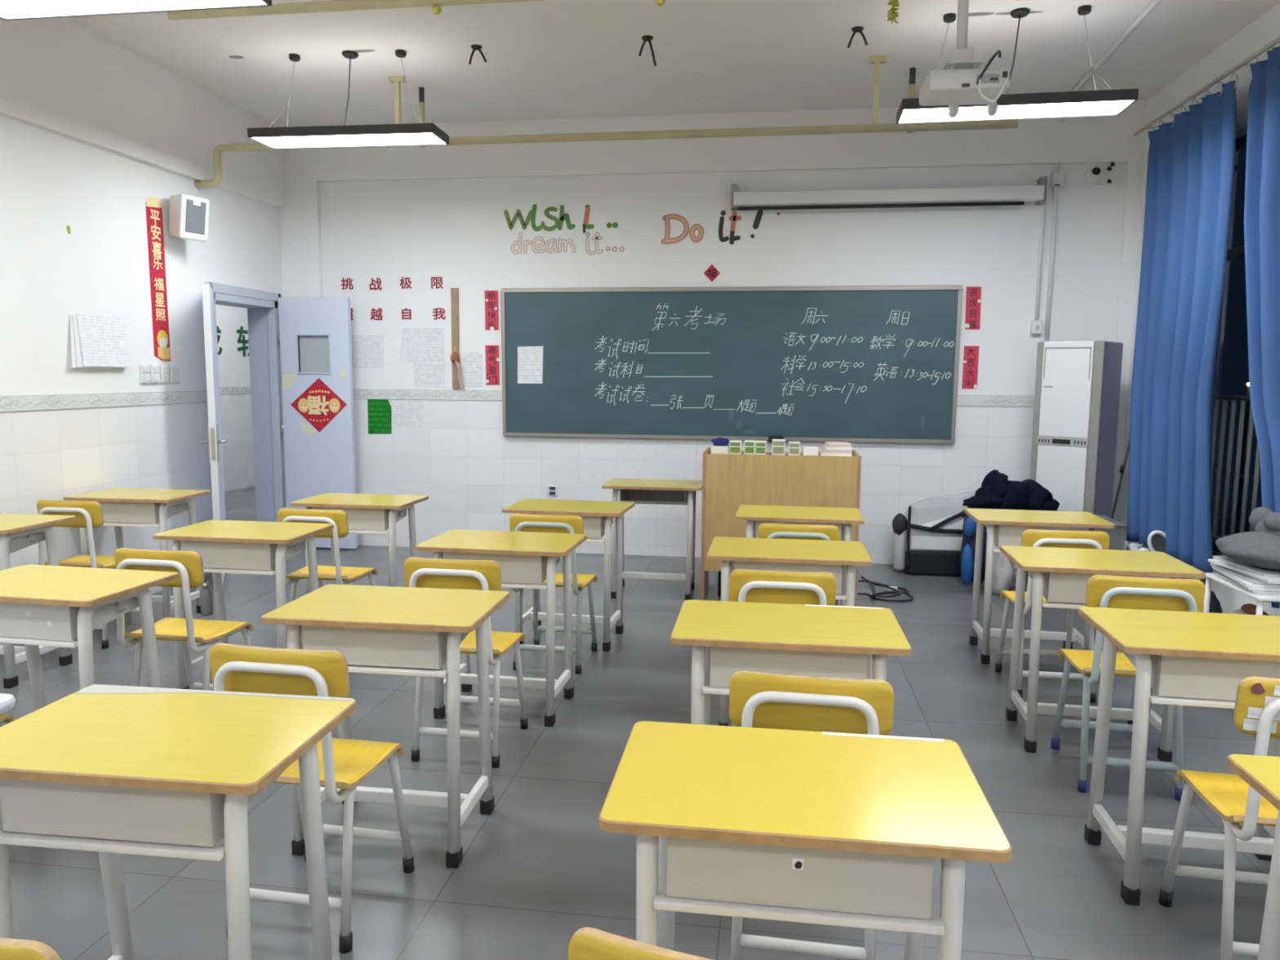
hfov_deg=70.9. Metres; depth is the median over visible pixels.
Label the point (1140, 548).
crumpled paper
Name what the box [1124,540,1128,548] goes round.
crumpled paper
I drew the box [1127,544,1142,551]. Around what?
crumpled paper
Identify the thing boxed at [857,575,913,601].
cable coil
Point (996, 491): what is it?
jacket
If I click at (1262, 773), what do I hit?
school desk
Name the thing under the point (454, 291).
strip
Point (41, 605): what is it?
school desk
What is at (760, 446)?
box
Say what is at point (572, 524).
chair
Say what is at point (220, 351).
wall lettering
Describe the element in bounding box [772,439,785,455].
box
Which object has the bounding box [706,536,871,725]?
school desk
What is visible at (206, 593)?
bottle
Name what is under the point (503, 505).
outlet plate
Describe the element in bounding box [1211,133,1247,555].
window
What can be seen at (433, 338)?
notice sheet
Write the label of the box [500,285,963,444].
chalkboard
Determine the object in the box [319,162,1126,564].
wall
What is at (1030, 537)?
chair
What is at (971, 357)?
red couplet
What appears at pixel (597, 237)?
motto lettering
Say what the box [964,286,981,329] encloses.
red couplet
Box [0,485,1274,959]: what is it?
floor
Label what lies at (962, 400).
trim
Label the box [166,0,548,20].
pipe
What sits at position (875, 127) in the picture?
pipe
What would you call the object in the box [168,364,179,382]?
light switch
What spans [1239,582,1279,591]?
paper stack
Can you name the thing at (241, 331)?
wall lettering
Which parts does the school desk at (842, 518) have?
leg, leg, leg, leg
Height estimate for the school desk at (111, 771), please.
0.756 m
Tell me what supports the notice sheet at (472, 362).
attached to the wall at (457, 231)
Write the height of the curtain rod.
0.030 m
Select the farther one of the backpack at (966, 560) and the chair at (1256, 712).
the backpack at (966, 560)
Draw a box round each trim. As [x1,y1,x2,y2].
[0,390,207,412]
[219,386,250,394]
[352,388,502,400]
[956,395,1034,406]
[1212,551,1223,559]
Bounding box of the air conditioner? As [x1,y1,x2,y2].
[1030,340,1123,518]
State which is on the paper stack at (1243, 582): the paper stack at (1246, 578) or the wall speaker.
the paper stack at (1246, 578)
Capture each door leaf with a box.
[200,284,227,584]
[277,297,357,548]
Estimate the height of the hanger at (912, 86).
0.400 m
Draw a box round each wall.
[0,114,283,644]
[215,304,254,492]
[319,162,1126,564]
[1111,160,1143,520]
[1118,2,1279,616]
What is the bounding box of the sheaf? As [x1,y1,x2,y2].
[69,313,130,368]
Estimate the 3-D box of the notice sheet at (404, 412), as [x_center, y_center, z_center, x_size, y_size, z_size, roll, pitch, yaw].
[-1.948,-0.563,7.543,0.292,0.217,0.002,1,7,8]
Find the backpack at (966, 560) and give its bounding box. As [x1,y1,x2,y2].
[959,506,986,585]
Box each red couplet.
[484,290,498,330]
[485,345,499,385]
[961,346,978,388]
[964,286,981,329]
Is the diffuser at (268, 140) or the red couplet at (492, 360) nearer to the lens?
the diffuser at (268, 140)
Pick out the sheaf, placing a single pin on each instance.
(97, 341)
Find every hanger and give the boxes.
[418,87,425,147]
[906,67,915,133]
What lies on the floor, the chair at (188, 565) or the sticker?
the chair at (188, 565)
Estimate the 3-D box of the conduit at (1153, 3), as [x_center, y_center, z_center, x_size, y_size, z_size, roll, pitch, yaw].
[2.793,-2.504,5.082,0.070,0.142,2.979,2,7,10]
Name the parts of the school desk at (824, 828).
leg, leg, rail, leg, leg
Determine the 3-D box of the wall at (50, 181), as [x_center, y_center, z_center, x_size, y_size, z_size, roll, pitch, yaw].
[-3.784,-0.626,2.919,0.240,3.460,9.606,1,7,8]
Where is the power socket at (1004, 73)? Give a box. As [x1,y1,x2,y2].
[1002,71,1007,77]
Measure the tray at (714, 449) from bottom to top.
0.052 m
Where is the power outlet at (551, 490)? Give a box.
[546,485,556,496]
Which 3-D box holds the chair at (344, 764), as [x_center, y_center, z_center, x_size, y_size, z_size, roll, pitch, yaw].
[-0.881,0.791,2.469,0.385,0.794,0.442,2,7,10]
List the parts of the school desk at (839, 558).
leg, leg, rail, leg, leg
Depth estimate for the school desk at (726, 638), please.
2.52 m
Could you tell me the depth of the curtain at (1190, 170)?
5.47 m
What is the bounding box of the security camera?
[1084,162,1115,185]
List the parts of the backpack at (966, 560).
blue panel, blue panel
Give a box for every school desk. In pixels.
[0,513,75,688]
[0,564,179,711]
[0,684,356,959]
[63,488,210,617]
[152,520,333,688]
[261,584,510,867]
[290,493,428,594]
[415,528,586,726]
[502,498,635,651]
[599,720,1012,959]
[601,478,702,599]
[670,600,911,724]
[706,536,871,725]
[734,504,864,605]
[964,507,1115,663]
[1000,545,1205,761]
[1077,606,1279,905]
[1226,754,1279,959]
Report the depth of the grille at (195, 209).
6.06 m
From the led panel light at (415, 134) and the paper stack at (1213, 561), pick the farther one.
the led panel light at (415, 134)
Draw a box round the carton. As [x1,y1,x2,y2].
[802,446,817,455]
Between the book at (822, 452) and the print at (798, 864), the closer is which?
the print at (798, 864)
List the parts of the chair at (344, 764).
backrest, frame, leg, seat, leg, leg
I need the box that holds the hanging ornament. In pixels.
[450,346,463,389]
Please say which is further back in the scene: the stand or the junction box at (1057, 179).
the junction box at (1057, 179)
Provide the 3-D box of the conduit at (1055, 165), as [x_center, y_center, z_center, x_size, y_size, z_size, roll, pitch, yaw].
[3.053,-1.812,6.661,0.046,1.522,0.034,1,7,8]
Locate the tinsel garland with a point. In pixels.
(892, 15)
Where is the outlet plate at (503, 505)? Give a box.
[502,504,511,508]
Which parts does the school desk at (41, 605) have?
leg, rail, leg, leg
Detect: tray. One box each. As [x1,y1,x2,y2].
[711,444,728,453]
[1146,529,1165,552]
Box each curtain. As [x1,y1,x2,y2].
[1126,71,1238,573]
[1244,46,1279,608]
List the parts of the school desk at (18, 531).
leg, leg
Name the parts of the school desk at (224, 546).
leg, leg, rail, leg, leg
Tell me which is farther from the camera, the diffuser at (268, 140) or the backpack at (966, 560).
the backpack at (966, 560)
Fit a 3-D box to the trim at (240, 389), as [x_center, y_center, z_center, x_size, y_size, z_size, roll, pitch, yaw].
[-5.208,-1.012,10.298,0.008,0.090,7.000,1,7,8]
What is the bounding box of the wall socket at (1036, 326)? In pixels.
[1030,320,1042,333]
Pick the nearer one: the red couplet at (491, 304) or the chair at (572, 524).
the chair at (572, 524)
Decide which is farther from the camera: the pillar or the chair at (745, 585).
the pillar
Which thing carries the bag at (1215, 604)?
on the floor
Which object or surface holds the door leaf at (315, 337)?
attached to the door frame at (224, 295)
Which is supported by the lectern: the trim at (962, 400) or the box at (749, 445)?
the box at (749, 445)
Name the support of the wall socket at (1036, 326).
attached to the wall at (457, 231)
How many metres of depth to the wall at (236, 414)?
11.27 m
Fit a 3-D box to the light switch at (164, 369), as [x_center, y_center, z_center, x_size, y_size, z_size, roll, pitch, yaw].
[-3.203,-0.715,6.063,0.023,0.120,0.082,1,7,8]
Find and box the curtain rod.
[1133,36,1279,136]
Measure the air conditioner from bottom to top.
1.722 m
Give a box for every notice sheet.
[351,335,383,367]
[391,400,424,425]
[399,328,422,361]
[413,363,445,386]
[422,328,444,361]
[462,352,482,386]
[517,346,542,383]
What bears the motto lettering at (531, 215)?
attached to the wall at (457, 231)
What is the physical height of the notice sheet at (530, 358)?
0.304 m
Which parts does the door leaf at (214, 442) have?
lever, lock plate, handle plate, lever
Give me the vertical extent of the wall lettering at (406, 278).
0.096 m
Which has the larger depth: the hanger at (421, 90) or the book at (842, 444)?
the hanger at (421, 90)
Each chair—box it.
[0,713,15,727]
[0,937,61,959]
[36,499,155,648]
[114,547,254,690]
[208,643,414,952]
[278,507,377,646]
[404,556,528,767]
[509,513,597,674]
[568,926,714,959]
[728,568,836,726]
[728,670,893,959]
[758,523,839,601]
[995,528,1109,702]
[1050,574,1205,800]
[1159,675,1279,959]
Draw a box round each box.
[728,440,742,454]
[744,440,755,454]
[755,440,766,454]
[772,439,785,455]
[788,441,799,455]
[892,490,975,576]
[1050,172,1065,187]
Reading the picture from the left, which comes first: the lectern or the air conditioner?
the lectern
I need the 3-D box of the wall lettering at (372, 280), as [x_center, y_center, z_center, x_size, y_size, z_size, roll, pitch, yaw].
[-2.190,-1.623,7.454,0.108,0.103,0.001,1,7,8]
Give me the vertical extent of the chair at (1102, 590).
0.794 m
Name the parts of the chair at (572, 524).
leg, leg, backrest, frame, seat, leg, leg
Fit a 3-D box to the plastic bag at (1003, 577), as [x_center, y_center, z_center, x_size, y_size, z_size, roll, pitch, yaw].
[2.476,0.565,6.143,0.182,0.435,0.220,1,7,8]
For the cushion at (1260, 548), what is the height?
0.229 m
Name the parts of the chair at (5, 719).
leg, seat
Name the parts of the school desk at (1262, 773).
leg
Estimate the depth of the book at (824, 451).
5.88 m
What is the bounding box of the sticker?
[66,225,71,234]
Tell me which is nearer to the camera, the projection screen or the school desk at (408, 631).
the school desk at (408, 631)
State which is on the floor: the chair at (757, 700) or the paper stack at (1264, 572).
the chair at (757, 700)
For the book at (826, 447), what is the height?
0.020 m
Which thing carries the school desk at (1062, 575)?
on the floor
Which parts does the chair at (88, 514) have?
backrest, seat, frame, leg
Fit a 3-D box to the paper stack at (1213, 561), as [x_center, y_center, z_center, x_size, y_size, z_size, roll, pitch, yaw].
[2.710,0.386,3.882,0.280,0.012,0.380,0,7,0]
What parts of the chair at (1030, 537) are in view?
leg, leg, seat, frame, backrest, leg, leg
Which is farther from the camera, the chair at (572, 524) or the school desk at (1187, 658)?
the chair at (572, 524)
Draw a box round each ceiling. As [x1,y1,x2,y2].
[65,0,1279,127]
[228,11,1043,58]
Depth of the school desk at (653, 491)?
6.07 m
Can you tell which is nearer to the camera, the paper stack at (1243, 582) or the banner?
the paper stack at (1243, 582)
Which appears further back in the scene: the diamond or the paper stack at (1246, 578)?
the diamond
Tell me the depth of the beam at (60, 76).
5.58 m
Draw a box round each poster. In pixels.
[290,377,346,432]
[367,399,391,434]
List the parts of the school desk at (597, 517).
leg, leg, rail, leg, leg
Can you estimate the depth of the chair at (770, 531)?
4.15 m
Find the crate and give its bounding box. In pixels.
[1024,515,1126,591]
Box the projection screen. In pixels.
[730,176,1047,210]
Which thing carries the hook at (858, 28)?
hanging from the ceiling at (550, 59)
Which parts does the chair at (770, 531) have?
backrest, frame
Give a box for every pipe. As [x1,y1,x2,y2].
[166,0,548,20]
[194,55,1017,187]
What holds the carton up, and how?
on the lectern
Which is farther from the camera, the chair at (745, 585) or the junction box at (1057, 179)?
the junction box at (1057, 179)
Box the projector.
[919,0,1009,106]
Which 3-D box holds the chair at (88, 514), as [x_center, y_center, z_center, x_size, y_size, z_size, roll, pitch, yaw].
[-2.998,0.483,4.972,0.385,0.794,0.442,1,7,8]
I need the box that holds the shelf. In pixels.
[1204,572,1279,601]
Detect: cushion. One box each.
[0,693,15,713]
[1215,506,1279,569]
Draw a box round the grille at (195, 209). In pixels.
[185,199,206,234]
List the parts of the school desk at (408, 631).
leg, leg, rail, leg, leg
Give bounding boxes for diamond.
[703,264,719,281]
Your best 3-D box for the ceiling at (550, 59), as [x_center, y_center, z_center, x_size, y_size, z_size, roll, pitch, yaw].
[-0.346,-2.322,2.225,7.160,0.120,10.086,1,7,8]
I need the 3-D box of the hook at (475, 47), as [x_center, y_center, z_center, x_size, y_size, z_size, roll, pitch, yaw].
[-0.996,-2.600,5.518,0.093,0.102,0.080,-4,8,-31]
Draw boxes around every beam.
[0,17,285,208]
[284,99,1147,182]
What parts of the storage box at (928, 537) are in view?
panel, clear panel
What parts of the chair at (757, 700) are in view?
leg, frame, backrest, leg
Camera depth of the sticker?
5.22 m
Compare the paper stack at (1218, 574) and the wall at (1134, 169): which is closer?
the paper stack at (1218, 574)
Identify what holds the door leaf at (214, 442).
attached to the door frame at (224, 295)
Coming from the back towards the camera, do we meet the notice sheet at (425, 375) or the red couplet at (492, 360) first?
the notice sheet at (425, 375)
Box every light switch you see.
[138,364,151,382]
[149,364,159,382]
[159,364,169,382]
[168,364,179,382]
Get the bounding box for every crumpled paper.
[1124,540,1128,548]
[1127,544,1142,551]
[1137,547,1150,551]
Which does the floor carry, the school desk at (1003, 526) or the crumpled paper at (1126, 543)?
the school desk at (1003, 526)
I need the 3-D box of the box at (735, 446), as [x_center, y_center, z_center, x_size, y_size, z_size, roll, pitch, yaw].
[0.638,-0.219,6.014,0.080,0.088,0.082,1,7,8]
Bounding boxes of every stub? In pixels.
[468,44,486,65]
[638,35,656,66]
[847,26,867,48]
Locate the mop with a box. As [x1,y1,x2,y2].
[1111,437,1129,519]
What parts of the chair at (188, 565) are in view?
leg, backrest, frame, seat, leg, leg, leg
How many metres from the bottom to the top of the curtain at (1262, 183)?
2.790 m
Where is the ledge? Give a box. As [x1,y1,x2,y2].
[1210,518,1249,540]
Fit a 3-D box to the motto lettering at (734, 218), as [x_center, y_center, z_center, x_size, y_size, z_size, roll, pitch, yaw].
[0.622,-1.964,7.007,0.920,0.262,0.002,1,7,8]
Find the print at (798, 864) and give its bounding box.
[794,861,802,868]
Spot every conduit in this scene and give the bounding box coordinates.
[1032,182,1046,319]
[1044,163,1058,339]
[1058,0,1162,122]
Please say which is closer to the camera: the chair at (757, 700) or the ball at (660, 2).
the chair at (757, 700)
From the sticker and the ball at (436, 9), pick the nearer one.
the ball at (436, 9)
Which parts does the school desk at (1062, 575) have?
leg, leg, rail, leg, leg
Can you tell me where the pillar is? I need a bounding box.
[280,180,323,297]
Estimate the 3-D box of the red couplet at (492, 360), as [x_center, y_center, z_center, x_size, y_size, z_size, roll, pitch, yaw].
[-1.210,-0.943,7.392,0.122,0.325,0.002,1,7,8]
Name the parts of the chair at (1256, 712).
leg, seat, leg, frame, backrest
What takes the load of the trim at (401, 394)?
attached to the wall at (457, 231)
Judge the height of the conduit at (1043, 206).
0.989 m
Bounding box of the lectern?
[700,447,861,606]
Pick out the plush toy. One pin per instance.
(1246, 609)
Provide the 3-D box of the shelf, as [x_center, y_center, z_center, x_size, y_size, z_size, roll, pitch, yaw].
[2.732,0.464,3.879,0.360,0.015,0.480,1,7,8]
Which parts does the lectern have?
panel, leg, panel, panel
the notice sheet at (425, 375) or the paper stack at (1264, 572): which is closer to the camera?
the paper stack at (1264, 572)
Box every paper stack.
[1208,559,1279,580]
[1210,562,1279,585]
[1211,565,1279,588]
[1213,555,1279,577]
[1213,571,1279,595]
[1226,567,1279,583]
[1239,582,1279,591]
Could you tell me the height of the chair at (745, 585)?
0.794 m
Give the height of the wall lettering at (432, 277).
0.096 m
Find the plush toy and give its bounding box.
[1229,603,1268,615]
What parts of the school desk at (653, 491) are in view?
leg, leg, rail, leg, leg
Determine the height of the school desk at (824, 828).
0.756 m
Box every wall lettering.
[216,325,222,355]
[236,326,248,356]
[341,277,353,289]
[369,277,382,290]
[370,307,382,319]
[400,276,412,288]
[401,307,411,319]
[431,276,443,288]
[432,307,445,319]
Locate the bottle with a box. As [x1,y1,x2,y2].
[200,580,213,616]
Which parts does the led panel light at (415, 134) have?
power cord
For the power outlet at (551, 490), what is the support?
attached to the wall at (457, 231)
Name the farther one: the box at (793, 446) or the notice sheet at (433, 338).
the notice sheet at (433, 338)
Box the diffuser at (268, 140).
[253,133,444,147]
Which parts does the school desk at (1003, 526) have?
leg, leg, rail, leg, leg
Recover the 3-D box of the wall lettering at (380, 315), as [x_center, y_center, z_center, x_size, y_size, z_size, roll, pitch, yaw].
[-2.192,-1.379,7.483,0.108,0.104,0.001,1,7,8]
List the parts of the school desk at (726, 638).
leg, leg, rail, leg, leg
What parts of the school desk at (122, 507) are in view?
leg, leg, rail, leg, leg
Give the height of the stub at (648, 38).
0.162 m
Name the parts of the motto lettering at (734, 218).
orange stem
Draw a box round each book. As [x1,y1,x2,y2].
[821,450,852,456]
[822,447,852,453]
[823,444,851,450]
[824,441,851,447]
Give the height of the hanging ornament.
0.356 m
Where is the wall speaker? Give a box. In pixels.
[168,194,209,242]
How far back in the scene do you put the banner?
5.99 m
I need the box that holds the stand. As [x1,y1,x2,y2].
[1203,572,1279,736]
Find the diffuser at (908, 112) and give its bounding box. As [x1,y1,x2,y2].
[898,100,1133,122]
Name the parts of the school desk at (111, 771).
leg, rail, leg, leg, leg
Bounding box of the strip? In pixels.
[450,288,459,388]
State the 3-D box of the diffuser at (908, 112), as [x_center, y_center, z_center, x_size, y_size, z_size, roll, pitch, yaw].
[2.054,-2.043,4.978,1.174,0.008,0.274,2,7,10]
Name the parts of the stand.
leg, leg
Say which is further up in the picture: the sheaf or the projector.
the projector
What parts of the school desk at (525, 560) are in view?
leg, leg, rail, leg, leg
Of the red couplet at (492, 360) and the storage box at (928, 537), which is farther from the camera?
the red couplet at (492, 360)
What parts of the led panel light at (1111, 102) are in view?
power cord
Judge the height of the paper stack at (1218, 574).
0.012 m
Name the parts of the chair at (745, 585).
frame, backrest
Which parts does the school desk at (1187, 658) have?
leg, leg, rail, leg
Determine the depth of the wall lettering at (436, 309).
7.41 m
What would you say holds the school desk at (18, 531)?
on the floor
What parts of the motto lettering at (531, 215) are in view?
orange stem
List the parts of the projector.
mount plate, mount arm, connector panel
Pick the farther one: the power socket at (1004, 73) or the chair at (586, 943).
the power socket at (1004, 73)
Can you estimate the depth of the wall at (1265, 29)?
5.45 m
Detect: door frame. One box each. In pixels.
[204,281,286,521]
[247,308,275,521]
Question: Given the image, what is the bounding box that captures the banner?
[145,196,170,360]
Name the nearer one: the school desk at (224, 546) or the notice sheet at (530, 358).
the school desk at (224, 546)
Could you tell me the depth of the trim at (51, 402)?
5.45 m
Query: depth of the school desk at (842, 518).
4.67 m
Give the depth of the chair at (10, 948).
1.08 m
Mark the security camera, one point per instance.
(1094, 174)
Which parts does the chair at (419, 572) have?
leg, leg, backrest, frame, seat, leg, leg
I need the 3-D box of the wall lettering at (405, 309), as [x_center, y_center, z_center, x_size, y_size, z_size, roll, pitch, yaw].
[-1.932,-1.375,7.446,0.081,0.098,0.001,1,7,8]
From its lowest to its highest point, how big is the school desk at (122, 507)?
0.755 m
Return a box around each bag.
[991,543,1016,595]
[1200,571,1222,613]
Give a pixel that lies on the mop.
(1122, 470)
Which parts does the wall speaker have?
badge plate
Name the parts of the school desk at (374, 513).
leg, leg, rail, leg, leg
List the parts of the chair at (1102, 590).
leg, leg, seat, frame, backrest, leg, leg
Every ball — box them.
[431,4,441,14]
[655,0,665,6]
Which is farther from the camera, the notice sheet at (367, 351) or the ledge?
the notice sheet at (367, 351)
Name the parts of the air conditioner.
trim, panel, panel, trim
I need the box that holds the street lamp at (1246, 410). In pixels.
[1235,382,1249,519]
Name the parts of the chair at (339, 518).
leg, backrest, frame, leg, seat, leg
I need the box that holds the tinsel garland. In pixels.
[887,0,899,24]
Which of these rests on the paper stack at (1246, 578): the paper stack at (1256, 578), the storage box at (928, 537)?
the paper stack at (1256, 578)
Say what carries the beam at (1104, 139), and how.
attached to the ceiling at (550, 59)
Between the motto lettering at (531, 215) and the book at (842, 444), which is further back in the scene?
the motto lettering at (531, 215)
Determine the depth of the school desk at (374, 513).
5.00 m
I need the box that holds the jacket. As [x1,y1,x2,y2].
[962,469,1059,511]
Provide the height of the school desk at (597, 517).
0.755 m
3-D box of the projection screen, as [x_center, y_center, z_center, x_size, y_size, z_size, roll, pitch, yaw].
[1.830,-2.134,6.740,2.282,0.199,0.150,1,7,8]
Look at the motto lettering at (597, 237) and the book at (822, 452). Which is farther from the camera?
the motto lettering at (597, 237)
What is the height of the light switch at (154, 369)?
0.120 m
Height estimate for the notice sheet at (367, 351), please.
0.269 m
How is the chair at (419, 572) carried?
on the floor
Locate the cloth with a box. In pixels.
[711,437,729,445]
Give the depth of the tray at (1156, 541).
5.57 m
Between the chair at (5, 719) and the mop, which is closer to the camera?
the chair at (5, 719)
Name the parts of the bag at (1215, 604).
bag handle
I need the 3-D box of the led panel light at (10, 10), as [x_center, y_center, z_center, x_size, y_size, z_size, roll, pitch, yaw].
[-2.087,-2.158,3.510,1.200,0.530,0.300,1,7,8]
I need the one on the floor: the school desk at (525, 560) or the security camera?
the school desk at (525, 560)
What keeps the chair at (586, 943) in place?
on the floor
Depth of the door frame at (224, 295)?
7.43 m
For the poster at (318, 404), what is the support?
attached to the door leaf at (315, 337)
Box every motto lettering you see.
[503,204,617,233]
[511,231,624,254]
[661,210,779,244]
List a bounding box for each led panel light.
[0,0,271,20]
[247,49,448,149]
[896,4,1138,124]
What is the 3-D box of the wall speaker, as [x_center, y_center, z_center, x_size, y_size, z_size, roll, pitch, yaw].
[-3.074,-1.770,6.097,0.221,0.290,0.225,3,7,24]
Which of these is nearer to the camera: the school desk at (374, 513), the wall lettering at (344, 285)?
the school desk at (374, 513)
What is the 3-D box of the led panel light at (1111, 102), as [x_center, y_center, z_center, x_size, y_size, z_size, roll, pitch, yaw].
[2.052,-2.267,4.933,1.200,0.585,0.338,2,7,10]
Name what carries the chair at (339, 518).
on the floor
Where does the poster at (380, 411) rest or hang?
attached to the wall at (457, 231)

